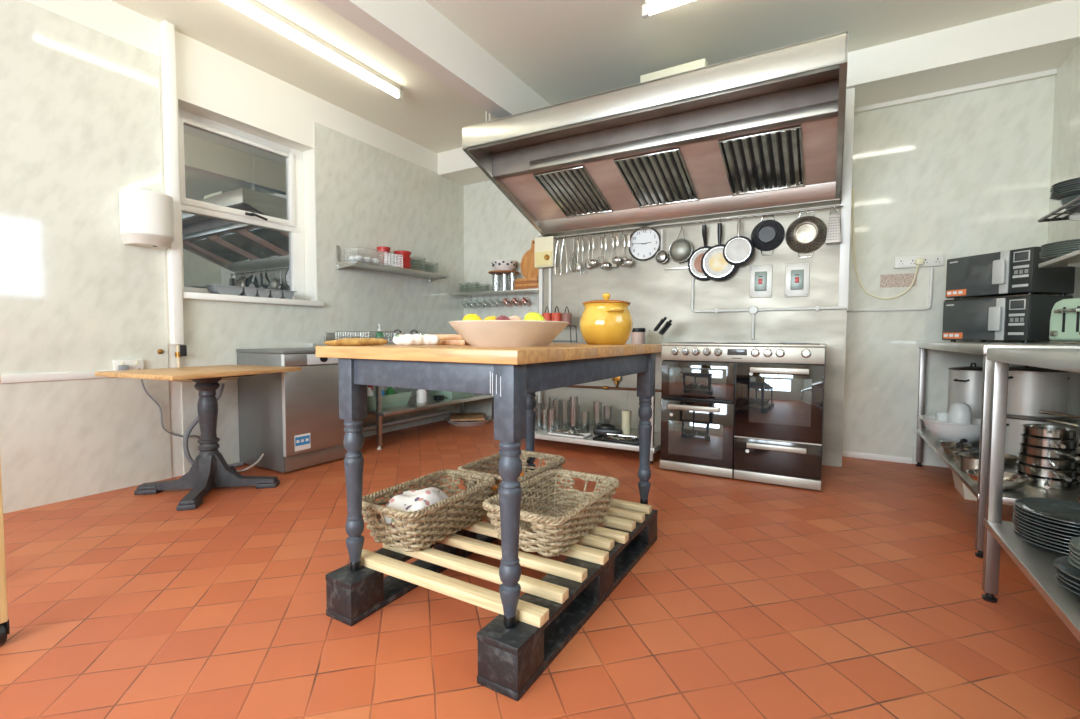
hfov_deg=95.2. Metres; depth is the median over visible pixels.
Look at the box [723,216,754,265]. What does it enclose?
frying pan
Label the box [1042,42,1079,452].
wall
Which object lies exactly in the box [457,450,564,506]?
wicker basket
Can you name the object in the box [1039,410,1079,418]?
saucepan
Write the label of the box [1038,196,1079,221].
wall shelf
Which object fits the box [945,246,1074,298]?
microwave
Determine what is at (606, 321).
pot
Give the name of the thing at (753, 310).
cable conduit
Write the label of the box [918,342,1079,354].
countertop
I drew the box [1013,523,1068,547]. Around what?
dinner plate
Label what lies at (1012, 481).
mixing bowl
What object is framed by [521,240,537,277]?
paddle board
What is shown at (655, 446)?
prep table
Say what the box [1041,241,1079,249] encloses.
dinner plate
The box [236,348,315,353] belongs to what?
countertop
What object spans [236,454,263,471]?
cable
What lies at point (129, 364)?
wall socket
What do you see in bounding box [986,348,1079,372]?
countertop
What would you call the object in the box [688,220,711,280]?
frying pan
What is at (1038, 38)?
beam
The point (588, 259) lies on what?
slotted spoon
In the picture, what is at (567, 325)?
wire rack
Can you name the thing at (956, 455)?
dish
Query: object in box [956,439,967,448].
ladle
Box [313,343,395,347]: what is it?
countertop
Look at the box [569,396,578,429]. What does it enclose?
glass jar
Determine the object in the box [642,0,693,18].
ceiling light
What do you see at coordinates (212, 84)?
wall
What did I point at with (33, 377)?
trim
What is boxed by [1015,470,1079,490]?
saucepan
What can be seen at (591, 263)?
ladle
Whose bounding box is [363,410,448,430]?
pipe
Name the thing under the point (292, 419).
dishwasher
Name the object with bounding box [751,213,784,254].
colander
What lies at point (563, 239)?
tongs
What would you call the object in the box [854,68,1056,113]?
trim
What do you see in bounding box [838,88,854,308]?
trim
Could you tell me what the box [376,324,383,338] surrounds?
soap bottle
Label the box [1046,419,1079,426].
saucepan
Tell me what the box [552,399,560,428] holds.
glass jar
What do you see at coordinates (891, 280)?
paper notice
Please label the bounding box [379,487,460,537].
floral cloth
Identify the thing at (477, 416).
cutting board
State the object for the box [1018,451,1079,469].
saucepan
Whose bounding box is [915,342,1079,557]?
prep table
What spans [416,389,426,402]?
bottle
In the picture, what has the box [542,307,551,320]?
canister
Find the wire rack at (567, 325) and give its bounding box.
[561,325,576,342]
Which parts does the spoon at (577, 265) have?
handle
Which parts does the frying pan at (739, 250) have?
plate, handle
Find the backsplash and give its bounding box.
[324,332,428,341]
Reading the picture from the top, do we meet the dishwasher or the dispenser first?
the dispenser
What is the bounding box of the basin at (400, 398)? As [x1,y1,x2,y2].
[367,390,411,409]
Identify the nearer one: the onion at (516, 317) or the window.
the onion at (516, 317)
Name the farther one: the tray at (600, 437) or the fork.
the fork
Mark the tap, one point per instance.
(398, 330)
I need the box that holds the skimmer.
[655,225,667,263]
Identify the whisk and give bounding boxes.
[569,235,576,271]
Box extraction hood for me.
[462,30,848,236]
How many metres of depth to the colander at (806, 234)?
3.62 m
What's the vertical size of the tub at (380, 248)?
0.202 m
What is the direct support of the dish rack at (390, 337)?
on the sink at (412, 405)
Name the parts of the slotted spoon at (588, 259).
handle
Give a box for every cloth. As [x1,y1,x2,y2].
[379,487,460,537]
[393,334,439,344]
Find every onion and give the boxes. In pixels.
[495,315,509,319]
[509,315,521,319]
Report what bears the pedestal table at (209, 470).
on the floor
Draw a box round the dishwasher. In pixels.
[236,348,346,472]
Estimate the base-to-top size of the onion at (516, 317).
0.059 m
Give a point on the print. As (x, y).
(300, 440)
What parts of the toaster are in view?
lever, lever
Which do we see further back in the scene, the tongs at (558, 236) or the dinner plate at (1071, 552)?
the tongs at (558, 236)
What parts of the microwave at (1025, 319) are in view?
door, handle, display frame, control panel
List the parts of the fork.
handle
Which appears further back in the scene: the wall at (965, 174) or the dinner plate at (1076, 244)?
the wall at (965, 174)
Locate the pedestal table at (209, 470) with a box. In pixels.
[95,365,301,510]
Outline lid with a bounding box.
[1007,414,1079,422]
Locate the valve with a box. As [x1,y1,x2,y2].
[175,344,186,366]
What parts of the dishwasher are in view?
edge trim, control panel, door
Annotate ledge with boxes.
[664,266,687,269]
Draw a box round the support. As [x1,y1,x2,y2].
[174,377,237,381]
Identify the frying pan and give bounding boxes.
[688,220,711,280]
[701,219,737,280]
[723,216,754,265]
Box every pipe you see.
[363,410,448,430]
[566,376,660,391]
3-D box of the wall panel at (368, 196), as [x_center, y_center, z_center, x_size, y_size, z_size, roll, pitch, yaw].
[-1.652,-0.633,4.553,0.008,2.722,2.962,2,3,30]
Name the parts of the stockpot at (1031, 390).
lid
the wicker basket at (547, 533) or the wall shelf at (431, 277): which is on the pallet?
the wicker basket at (547, 533)
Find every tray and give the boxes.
[204,284,296,298]
[488,270,518,274]
[547,430,591,438]
[593,434,638,444]
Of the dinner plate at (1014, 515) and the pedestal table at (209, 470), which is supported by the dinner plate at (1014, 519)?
the dinner plate at (1014, 515)
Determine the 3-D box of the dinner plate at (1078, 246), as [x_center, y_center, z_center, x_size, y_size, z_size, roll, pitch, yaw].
[2.626,-0.523,2.373,0.316,0.018,0.316,2,3,30]
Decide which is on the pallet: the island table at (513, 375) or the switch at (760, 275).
the island table at (513, 375)
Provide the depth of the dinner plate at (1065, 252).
2.37 m
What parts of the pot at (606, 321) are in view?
lid, knob, handle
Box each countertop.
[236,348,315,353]
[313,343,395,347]
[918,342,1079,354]
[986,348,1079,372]
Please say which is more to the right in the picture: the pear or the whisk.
the whisk
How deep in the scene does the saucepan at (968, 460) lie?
2.45 m
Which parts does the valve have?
lever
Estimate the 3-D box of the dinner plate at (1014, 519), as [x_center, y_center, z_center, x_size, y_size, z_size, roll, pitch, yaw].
[1.671,0.537,1.547,0.276,0.018,0.276,2,3,30]
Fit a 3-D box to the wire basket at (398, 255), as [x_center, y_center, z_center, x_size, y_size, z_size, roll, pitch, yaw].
[-1.392,-0.920,4.580,0.111,0.122,0.213,2,3,30]
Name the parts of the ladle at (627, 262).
handle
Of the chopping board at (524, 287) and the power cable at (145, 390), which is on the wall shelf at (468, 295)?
the chopping board at (524, 287)
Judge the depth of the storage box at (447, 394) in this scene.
5.01 m
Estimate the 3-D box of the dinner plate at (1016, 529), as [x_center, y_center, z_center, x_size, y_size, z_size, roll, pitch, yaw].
[1.673,0.569,1.544,0.276,0.018,0.276,2,3,30]
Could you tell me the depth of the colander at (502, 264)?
5.24 m
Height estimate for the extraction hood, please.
0.603 m
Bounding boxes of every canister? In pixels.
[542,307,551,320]
[552,306,561,320]
[562,306,571,324]
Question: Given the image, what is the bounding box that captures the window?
[178,108,323,306]
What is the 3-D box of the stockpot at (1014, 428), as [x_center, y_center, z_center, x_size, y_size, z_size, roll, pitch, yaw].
[2.698,0.435,2.709,0.338,0.236,0.338,-2,4,-43]
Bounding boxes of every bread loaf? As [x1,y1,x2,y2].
[324,340,342,345]
[334,338,387,345]
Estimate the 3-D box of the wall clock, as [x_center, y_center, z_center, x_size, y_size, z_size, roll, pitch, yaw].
[0.904,-1.003,4.273,0.294,0.294,0.030,2,3,30]
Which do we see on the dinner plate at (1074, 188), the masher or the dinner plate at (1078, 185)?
the dinner plate at (1078, 185)
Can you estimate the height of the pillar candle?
0.225 m
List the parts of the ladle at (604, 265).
handle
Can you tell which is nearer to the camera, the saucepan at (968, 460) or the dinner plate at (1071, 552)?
the dinner plate at (1071, 552)
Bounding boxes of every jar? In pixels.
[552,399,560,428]
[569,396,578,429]
[571,409,579,429]
[631,328,645,343]
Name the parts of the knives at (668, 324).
knife handle, knife handle, knife handle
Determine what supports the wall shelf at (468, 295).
attached to the wall at (965, 174)
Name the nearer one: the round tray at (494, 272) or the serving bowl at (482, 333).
the serving bowl at (482, 333)
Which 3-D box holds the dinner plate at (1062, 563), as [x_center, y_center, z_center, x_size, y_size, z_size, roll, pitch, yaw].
[1.464,0.555,1.237,0.244,0.018,0.244,2,3,30]
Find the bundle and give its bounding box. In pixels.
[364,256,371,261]
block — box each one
[434,395,443,399]
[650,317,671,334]
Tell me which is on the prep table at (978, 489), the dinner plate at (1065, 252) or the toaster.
the toaster
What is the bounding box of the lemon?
[463,314,481,320]
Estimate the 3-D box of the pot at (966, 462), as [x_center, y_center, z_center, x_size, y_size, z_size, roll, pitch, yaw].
[2.183,0.525,2.459,0.148,0.076,0.148,2,3,30]
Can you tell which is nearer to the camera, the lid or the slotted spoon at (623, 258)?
the lid
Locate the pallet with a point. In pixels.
(552, 609)
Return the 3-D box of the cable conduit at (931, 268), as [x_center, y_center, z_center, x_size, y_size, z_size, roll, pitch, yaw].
[2.636,-0.522,3.733,0.533,0.311,0.023,2,3,30]
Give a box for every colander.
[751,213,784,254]
[785,208,826,257]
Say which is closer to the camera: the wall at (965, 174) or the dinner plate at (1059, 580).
the dinner plate at (1059, 580)
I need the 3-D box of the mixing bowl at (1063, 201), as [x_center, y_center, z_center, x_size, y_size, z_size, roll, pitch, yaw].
[2.575,-0.738,2.329,0.172,0.058,0.172,2,3,30]
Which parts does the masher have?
handle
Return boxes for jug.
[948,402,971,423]
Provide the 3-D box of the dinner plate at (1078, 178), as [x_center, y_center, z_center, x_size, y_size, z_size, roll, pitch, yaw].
[2.575,-0.829,2.323,0.236,0.018,0.236,2,3,30]
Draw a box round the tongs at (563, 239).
[560,239,567,272]
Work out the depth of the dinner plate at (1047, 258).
2.40 m
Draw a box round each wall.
[25,0,437,476]
[464,75,1055,467]
[539,88,852,404]
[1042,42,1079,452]
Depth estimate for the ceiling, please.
3.28 m
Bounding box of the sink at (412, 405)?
[313,332,493,449]
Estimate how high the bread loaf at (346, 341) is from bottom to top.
0.028 m
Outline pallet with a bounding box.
[325,490,657,700]
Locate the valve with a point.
(181, 350)
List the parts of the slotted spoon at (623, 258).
handle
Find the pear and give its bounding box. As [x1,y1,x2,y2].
[524,312,544,320]
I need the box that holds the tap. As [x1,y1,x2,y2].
[392,329,401,341]
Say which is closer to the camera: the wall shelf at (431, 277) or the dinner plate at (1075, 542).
the dinner plate at (1075, 542)
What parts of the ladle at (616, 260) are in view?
handle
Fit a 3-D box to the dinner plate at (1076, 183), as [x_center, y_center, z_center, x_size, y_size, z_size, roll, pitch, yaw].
[2.574,-0.808,2.327,0.236,0.018,0.236,2,3,30]
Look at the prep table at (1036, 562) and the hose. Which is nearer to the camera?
the prep table at (1036, 562)
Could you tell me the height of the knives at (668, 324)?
0.222 m
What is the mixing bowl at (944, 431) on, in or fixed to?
on the prep table at (978, 489)
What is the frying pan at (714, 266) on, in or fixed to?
hanging from the rail
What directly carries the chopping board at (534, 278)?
on the chopping board at (531, 281)
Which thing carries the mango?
in the serving bowl at (482, 333)
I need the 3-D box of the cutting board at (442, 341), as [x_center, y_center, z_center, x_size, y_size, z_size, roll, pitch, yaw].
[-0.368,-0.074,2.067,0.200,0.022,0.220,1,3,12]
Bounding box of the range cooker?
[660,342,826,490]
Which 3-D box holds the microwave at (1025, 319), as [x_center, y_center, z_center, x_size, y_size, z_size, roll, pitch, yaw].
[2.910,-0.244,3.116,0.390,0.272,0.490,0,3,-13]
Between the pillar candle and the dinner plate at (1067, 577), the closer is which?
the dinner plate at (1067, 577)
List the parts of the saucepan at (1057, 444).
handle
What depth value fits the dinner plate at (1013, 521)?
1.53 m
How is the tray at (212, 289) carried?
on the window
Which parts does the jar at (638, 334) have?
lid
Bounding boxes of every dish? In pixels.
[940,442,971,448]
[943,446,976,457]
[953,452,962,462]
[1004,454,1017,465]
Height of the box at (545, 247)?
0.287 m
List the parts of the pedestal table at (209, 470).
plate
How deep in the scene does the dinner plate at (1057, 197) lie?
2.32 m
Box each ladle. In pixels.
[588,232,596,266]
[600,231,608,269]
[612,230,620,263]
[623,228,631,266]
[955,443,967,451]
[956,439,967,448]
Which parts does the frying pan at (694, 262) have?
plate, handle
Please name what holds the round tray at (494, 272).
on the glass vase
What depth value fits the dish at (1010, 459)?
2.58 m
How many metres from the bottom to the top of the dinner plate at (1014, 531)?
0.018 m
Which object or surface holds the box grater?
hanging from the rail
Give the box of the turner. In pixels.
[608,230,616,267]
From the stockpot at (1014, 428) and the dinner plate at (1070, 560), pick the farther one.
the stockpot at (1014, 428)
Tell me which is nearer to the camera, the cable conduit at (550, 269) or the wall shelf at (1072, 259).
the wall shelf at (1072, 259)
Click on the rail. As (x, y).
(839, 205)
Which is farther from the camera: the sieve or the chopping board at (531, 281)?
the chopping board at (531, 281)
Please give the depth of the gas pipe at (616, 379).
4.44 m
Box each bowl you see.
[448,320,568,346]
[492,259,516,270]
[655,250,667,263]
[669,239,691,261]
[918,415,980,444]
[967,469,1029,490]
[1059,194,1079,211]
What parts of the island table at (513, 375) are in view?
leg, leg, leg, leg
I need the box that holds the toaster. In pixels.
[1049,298,1079,343]
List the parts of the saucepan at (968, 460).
lid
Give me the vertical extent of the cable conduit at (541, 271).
0.660 m
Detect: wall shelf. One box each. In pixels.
[336,245,449,281]
[452,288,537,300]
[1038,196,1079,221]
[1038,250,1079,267]
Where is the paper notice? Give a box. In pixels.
[880,273,916,287]
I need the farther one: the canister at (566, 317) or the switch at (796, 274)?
the canister at (566, 317)
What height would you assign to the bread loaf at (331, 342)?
0.021 m
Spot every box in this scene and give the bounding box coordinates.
[430,390,473,398]
[534,236,556,268]
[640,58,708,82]
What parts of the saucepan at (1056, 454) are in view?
handle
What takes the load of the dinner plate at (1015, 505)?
on the dinner plate at (1016, 510)
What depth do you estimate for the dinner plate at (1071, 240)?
2.35 m
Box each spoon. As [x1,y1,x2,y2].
[575,234,579,271]
[585,233,590,268]
[620,229,626,266]
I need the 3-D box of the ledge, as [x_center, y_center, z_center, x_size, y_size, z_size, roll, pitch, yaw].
[1.152,-0.766,4.141,0.210,0.015,0.026,2,3,30]
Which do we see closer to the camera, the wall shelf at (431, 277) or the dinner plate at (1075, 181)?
the dinner plate at (1075, 181)
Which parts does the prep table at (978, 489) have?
leg, leg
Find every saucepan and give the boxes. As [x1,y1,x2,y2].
[958,447,978,472]
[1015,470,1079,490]
[1016,461,1079,481]
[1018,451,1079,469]
[1019,442,1079,460]
[1020,433,1078,449]
[1022,424,1077,439]
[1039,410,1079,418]
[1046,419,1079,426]
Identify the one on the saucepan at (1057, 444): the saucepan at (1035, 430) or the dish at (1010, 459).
the saucepan at (1035, 430)
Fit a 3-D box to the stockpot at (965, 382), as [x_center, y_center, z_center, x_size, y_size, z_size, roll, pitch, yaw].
[2.978,0.273,3.402,0.270,0.500,0.289,1,3,24]
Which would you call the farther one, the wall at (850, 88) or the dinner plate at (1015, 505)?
the wall at (850, 88)
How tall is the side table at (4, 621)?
0.829 m
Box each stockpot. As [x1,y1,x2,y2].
[947,363,982,418]
[1005,418,1077,462]
[1007,365,1069,417]
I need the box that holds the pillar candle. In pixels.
[622,410,630,434]
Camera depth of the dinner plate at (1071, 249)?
2.35 m
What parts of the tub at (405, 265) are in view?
red tub, red tub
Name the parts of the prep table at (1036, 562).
leg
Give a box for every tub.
[377,246,390,264]
[394,250,411,268]
[952,471,1013,504]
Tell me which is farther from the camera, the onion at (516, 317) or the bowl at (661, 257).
the bowl at (661, 257)
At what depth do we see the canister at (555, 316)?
4.46 m
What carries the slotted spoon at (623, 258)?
hanging from the rail
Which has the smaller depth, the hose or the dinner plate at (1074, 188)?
the dinner plate at (1074, 188)
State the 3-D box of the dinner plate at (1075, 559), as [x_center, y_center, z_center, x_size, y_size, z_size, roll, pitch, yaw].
[1.474,0.528,1.238,0.200,0.016,0.200,2,3,30]
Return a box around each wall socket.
[113,359,143,370]
[894,254,943,268]
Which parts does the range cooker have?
knob, knob, handle, knob, oven door, handle, grill door, knob, knob, control panel, knob, knob, handle, drawer, oven door, handle, knob, knob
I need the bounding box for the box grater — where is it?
[826,205,840,243]
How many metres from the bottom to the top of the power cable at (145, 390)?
0.735 m
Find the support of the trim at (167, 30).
attached to the wall at (212, 84)
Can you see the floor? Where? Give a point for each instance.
(859, 596)
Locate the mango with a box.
[484,316,496,319]
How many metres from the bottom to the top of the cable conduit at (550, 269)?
0.660 m
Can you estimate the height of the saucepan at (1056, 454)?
0.047 m
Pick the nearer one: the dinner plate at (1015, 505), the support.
the dinner plate at (1015, 505)
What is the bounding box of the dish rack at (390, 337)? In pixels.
[336,331,392,342]
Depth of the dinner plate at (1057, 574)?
1.26 m
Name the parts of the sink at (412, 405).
leg, leg, leg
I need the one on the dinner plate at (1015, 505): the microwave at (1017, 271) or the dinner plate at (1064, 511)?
the dinner plate at (1064, 511)
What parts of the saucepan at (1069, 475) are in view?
handle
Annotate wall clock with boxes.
[629,226,660,260]
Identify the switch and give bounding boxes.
[749,265,772,297]
[785,262,809,296]
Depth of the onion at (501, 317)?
1.73 m
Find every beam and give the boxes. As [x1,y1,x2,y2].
[318,0,550,118]
[438,0,1079,184]
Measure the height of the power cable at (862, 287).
0.865 m
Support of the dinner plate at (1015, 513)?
on the dinner plate at (1014, 515)
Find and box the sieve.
[669,222,692,262]
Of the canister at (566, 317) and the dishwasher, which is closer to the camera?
the dishwasher
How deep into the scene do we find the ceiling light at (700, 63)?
3.31 m
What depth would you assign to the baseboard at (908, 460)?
3.81 m
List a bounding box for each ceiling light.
[221,0,402,100]
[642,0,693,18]
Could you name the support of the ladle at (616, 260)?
hanging from the rail
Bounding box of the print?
[295,435,309,445]
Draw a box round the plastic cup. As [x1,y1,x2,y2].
[936,412,947,421]
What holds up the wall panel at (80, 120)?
attached to the wall at (212, 84)
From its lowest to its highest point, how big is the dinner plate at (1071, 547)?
0.016 m
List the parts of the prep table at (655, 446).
leg, leg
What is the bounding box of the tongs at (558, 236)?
[554,236,561,274]
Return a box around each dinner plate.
[1012,519,1069,544]
[1013,506,1079,532]
[1013,513,1079,538]
[1013,516,1070,541]
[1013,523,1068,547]
[1013,528,1069,554]
[1014,504,1079,528]
[1014,511,1079,535]
[1014,527,1069,551]
[1015,497,1079,525]
[1039,245,1079,253]
[1039,248,1079,255]
[1040,250,1076,257]
[1041,239,1079,247]
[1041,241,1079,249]
[1041,243,1079,250]
[1041,253,1067,260]
[1050,180,1079,189]
[1050,182,1079,192]
[1050,186,1079,196]
[1050,189,1079,200]
[1051,177,1079,187]
[1051,184,1079,193]
[1054,556,1079,579]
[1054,565,1079,585]
[1056,573,1079,589]
[1056,575,1079,594]
[1068,543,1079,554]
[1068,555,1079,568]
[1069,553,1079,563]
[1070,537,1079,549]
[1070,550,1079,558]
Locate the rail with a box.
[554,205,842,238]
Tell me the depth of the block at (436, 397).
4.82 m
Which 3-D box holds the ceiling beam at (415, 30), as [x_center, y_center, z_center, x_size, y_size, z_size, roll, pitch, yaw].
[-1.423,-1.932,1.822,0.137,0.310,6.469,2,3,30]
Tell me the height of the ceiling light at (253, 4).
0.104 m
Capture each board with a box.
[429,334,462,338]
[436,339,469,344]
[450,412,484,420]
[514,280,537,283]
[514,286,537,288]
[515,277,537,280]
[515,283,537,286]
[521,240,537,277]
[944,294,1072,300]
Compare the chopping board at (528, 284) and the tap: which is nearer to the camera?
the tap
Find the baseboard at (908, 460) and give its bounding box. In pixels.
[842,451,911,463]
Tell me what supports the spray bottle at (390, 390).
in the basin at (400, 398)
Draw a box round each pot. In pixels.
[579,293,632,344]
[959,456,978,472]
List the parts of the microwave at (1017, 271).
door, handle, display frame, control panel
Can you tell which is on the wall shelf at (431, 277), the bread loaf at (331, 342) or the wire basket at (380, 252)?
the wire basket at (380, 252)
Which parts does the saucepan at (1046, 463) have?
handle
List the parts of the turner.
handle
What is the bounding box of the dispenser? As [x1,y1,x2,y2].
[119,189,173,248]
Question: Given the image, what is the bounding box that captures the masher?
[596,232,604,263]
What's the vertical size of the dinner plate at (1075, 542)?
0.016 m
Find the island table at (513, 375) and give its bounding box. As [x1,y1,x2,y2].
[316,343,661,627]
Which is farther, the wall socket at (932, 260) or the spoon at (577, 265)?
the spoon at (577, 265)
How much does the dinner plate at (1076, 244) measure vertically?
0.018 m
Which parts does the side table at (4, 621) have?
leg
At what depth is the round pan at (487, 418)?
5.23 m
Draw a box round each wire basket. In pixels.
[343,247,384,264]
[378,252,402,267]
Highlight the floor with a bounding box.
[0,419,1079,718]
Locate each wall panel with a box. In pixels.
[0,0,171,513]
[180,122,463,474]
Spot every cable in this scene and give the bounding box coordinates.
[138,368,199,438]
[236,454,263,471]
[852,188,918,298]
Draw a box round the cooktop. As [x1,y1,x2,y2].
[661,342,826,346]
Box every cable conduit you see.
[539,269,543,314]
[549,268,551,312]
[691,278,846,338]
[847,267,933,311]
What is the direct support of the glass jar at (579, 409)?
on the prep table at (655, 446)
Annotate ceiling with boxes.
[112,0,1060,152]
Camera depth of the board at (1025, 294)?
2.93 m
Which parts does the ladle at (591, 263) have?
handle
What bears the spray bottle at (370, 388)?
in the basin at (400, 398)
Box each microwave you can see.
[942,296,1072,342]
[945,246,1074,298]
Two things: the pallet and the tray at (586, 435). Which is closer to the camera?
the pallet
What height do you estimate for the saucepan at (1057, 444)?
0.047 m
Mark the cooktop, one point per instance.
(672, 344)
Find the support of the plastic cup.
in the mixing bowl at (944, 431)
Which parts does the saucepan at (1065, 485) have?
handle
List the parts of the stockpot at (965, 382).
lid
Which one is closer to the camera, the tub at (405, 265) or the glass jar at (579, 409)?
the glass jar at (579, 409)
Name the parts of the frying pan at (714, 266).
plate, handle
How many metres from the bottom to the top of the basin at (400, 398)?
0.115 m
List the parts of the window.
pane, pane, sill, handle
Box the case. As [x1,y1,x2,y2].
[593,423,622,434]
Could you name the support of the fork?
hanging from the rail
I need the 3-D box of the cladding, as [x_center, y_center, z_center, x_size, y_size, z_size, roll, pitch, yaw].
[1.096,-0.212,4.215,2.583,1.930,0.004,2,3,30]
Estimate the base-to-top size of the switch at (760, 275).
0.248 m
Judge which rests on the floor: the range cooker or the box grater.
the range cooker
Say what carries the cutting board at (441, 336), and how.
on the cutting board at (442, 341)
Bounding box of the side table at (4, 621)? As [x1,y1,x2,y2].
[0,374,9,644]
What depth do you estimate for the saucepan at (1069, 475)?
2.20 m
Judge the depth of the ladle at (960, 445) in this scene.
2.73 m
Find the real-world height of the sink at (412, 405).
0.975 m
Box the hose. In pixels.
[183,383,243,467]
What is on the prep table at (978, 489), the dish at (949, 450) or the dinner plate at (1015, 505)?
the dish at (949, 450)
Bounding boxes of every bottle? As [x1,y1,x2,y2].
[367,385,373,395]
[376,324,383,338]
[386,387,394,394]
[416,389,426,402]
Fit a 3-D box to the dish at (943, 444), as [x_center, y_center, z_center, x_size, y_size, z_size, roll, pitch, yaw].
[2.447,0.521,2.907,0.146,0.045,0.146,2,3,30]
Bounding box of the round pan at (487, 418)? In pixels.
[445,414,491,425]
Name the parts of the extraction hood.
filter panel, filter rail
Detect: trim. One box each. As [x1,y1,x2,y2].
[0,370,113,383]
[160,20,183,344]
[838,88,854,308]
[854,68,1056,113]
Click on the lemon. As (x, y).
(469, 316)
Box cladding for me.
[538,204,846,466]
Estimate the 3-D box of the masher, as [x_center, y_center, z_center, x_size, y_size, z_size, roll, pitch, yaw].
[0.544,-1.004,4.438,0.086,0.284,0.054,2,3,30]
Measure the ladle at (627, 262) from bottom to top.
0.335 m
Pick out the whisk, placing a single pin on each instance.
(573, 255)
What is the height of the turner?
0.323 m
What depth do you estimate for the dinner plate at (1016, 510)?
1.52 m
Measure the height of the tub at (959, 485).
0.200 m
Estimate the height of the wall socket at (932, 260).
0.087 m
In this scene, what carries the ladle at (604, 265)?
hanging from the rail
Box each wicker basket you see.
[362,469,495,551]
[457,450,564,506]
[482,469,619,556]
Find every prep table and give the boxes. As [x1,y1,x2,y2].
[535,343,663,463]
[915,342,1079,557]
[982,348,1079,641]
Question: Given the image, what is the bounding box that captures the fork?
[580,237,583,273]

